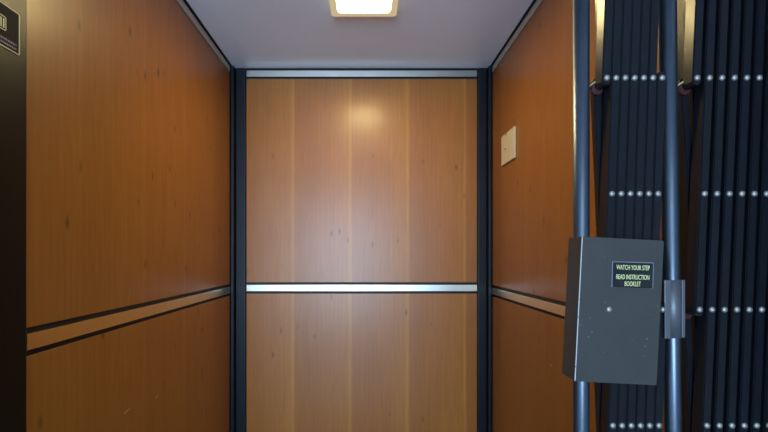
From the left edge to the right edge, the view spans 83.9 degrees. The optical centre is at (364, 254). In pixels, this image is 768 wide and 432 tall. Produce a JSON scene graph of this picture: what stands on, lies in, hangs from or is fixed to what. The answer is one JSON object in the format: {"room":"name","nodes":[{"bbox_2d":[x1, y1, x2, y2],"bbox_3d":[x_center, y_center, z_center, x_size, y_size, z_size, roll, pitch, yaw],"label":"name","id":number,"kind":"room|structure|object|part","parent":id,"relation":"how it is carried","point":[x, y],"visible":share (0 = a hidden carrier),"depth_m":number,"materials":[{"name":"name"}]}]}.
{"room":"elevator interior","nodes":[
{"label":"elevator interior","id":0,"kind":"room"},
{"bbox_2d":[0,0,229,431],"bbox_3d":[-0.650,0.180,1.285,0.083,2.140,1.450,0,0,0],"label":"wall","id":1,"kind":"structure","parent":0,"point":[128,101],"depth_m":1.04,"materials":[{"name":"brown wood"}]},
{"bbox_2d":[0,1,19,55],"bbox_3d":[-0.609,-0.387,0.696,0.002,0.074,0.112,0,0,0],"label":"sign plaque","id":2,"kind":"object","parent":1,"relation":"attached to","point":[9,18],"visible":1,"depth_m":0.73,"materials":[{"name":"black"}]},
{"bbox_3d":[-0.614,0.672,1.351,0.004,0.976,1.159,0,0,0],"label":"panel","id":3,"kind":"part","parent":1,"relation":"part of","materials":[{"name":"brown wood"}]},
{"bbox_2d":[183,0,231,65],"bbox_3d":[-0.607,-0.858,1.353,0.009,0.004,1.164,0,0,0],"label":"trim","id":4,"kind":"structure","parent":1,"relation":"attached to","point":[185,1],"depth_m":1.63,"materials":[{"name":"black paint"}]},
{"bbox_2d":[184,0,536,68],"bbox_3d":[-0.018,-0.875,1.315,1.269,0.030,1.390,0,0,0],"label":"ceiling","id":5,"kind":"structure","parent":0,"point":[250,33],"depth_m":1.66,"materials":[{"name":"grey paint"}]},
{"bbox_2d":[329,0,398,16],"bbox_3d":[-0.004,-0.847,1.383,0.228,0.026,0.228,0,0,0],"label":"recessed light","id":6,"kind":"object","parent":5,"relation":"in","point":[343,8],"visible":1,"depth_m":1.45,"materials":[{"name":"beige plastic"}]},
{"bbox_2d":[246,70,476,431],"bbox_3d":[-0.018,0.195,1.989,1.195,2.110,0.042,0,0,0],"label":"wall","id":7,"kind":"structure","parent":0,"point":[361,185],"depth_m":1.97,"materials":[{"name":"brown wood"}]},
{"bbox_2d":[230,66,245,431],"bbox_3d":[-0.580,0.195,1.955,0.063,2.110,0.038,0,0,0],"label":"trim","id":8,"kind":"structure","parent":7,"relation":"attached to","point":[238,75],"depth_m":1.96,"materials":[{"name":"blue paint"}]},
{"bbox_2d":[246,68,476,69],"bbox_3d":[-0.015,-0.857,1.966,1.063,0.007,0.003,0,0,0],"label":"trim","id":9,"kind":"structure","parent":7,"relation":"attached to","point":[246,68],"depth_m":1.97,"materials":[{"name":"black paint"}]},
{"bbox_3d":[-0.015,-0.343,1.972,1.063,0.938,0.004,0,0,0],"label":"panel","id":10,"kind":"part","parent":7,"relation":"part of","materials":[{"name":"brown wood"}]},
{"bbox_3d":[-0.015,0.669,1.972,1.063,0.982,0.004,0,0,0],"label":"panel","id":11,"kind":"part","parent":7,"relation":"part of","materials":[{"name":"brown wood"}]},
{"bbox_2d":[477,66,491,431],"bbox_3d":[0.547,0.195,1.955,0.058,2.110,0.038,0,0,0],"label":"trim","id":12,"kind":"structure","parent":7,"relation":"attached to","point":[484,75],"depth_m":1.96,"materials":[{"name":"blue paint"}]},
{"bbox_2d":[492,0,663,431],"bbox_3d":[0.596,0.195,1.411,0.042,2.110,1.198,0,0,0],"label":"wall","id":13,"kind":"structure","parent":0,"point":[532,77],"depth_m":1.45,"materials":[{"name":"brown wood"}]},
{"bbox_2d":[501,126,515,165],"bbox_3d":[0.572,-0.431,1.706,0.009,0.121,0.154,0,0,0],"label":"cover plate","id":14,"kind":"object","parent":13,"relation":"attached to","point":[508,141],"visible":1,"depth_m":1.69,"materials":[{"name":"beige plastic"}]},
{"bbox_2d":[490,0,535,65],"bbox_3d":[0.572,-0.858,1.353,0.009,0.004,1.164,0,0,0],"label":"trim","id":15,"kind":"structure","parent":13,"relation":"attached to","point":[534,1],"depth_m":1.63,"materials":[{"name":"black paint"}]},
{"bbox_3d":[0.579,-0.343,1.371,0.004,0.958,1.118,0,0,0],"label":"panel","id":16,"kind":"part","parent":13,"relation":"part of","materials":[{"name":"brown wood"}]},
{"bbox_3d":[0.579,0.674,1.371,0.004,0.972,1.118,0,0,0],"label":"panel","id":17,"kind":"part","parent":13,"relation":"part of","materials":[{"name":"brown wood"}]},
{"bbox_2d":[677,0,767,431],"bbox_3d":[0.777,0.180,0.776,0.399,2.140,0.069,0,0,0],"label":"wall","id":18,"kind":"structure","parent":0,"point":[680,31],"depth_m":0.78,"materials":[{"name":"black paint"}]},
{"bbox_2d":[573,0,767,431],"bbox_3d":[0.470,0.220,0.709,0.900,2.060,0.052,0,0,0],"label":"gate","id":19,"kind":"object","parent":18,"relation":"attached to","point":[713,334],"visible":0.84,"depth_m":0.69,"materials":[{"name":"black metal"}]},
{"bbox_2d":[590,84,602,94],"bbox_3d":[0.388,-0.277,0.714,0.019,0.019,0.004,0,0,0],"label":"washer","id":20,"kind":"object","parent":19,"relation":"in","point":[595,89],"depth_m":0.71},
{"bbox_2d":[562,236,663,384],"bbox_3d":[0.381,0.084,0.661,0.133,0.224,0.046,0,0,0],"label":"box","id":21,"kind":"object","parent":19,"relation":"attached to","point":[614,285],"visible":1,"depth_m":0.64,"materials":[{"name":"grey metal"}]},
{"bbox_3d":[0.401,0.030,0.639,0.062,0.039,0.001,2,0,0],"label":"label plate","id":22,"kind":"part","parent":21,"relation":"part of","materials":[{"name":"black metal"}]},
{"bbox_2d":[678,84,689,94],"bbox_3d":[0.533,-0.277,0.714,0.019,0.019,0.004,0,0,0],"label":"washer","id":23,"kind":"object","parent":19,"relation":"in","point":[683,89],"depth_m":0.71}
]}

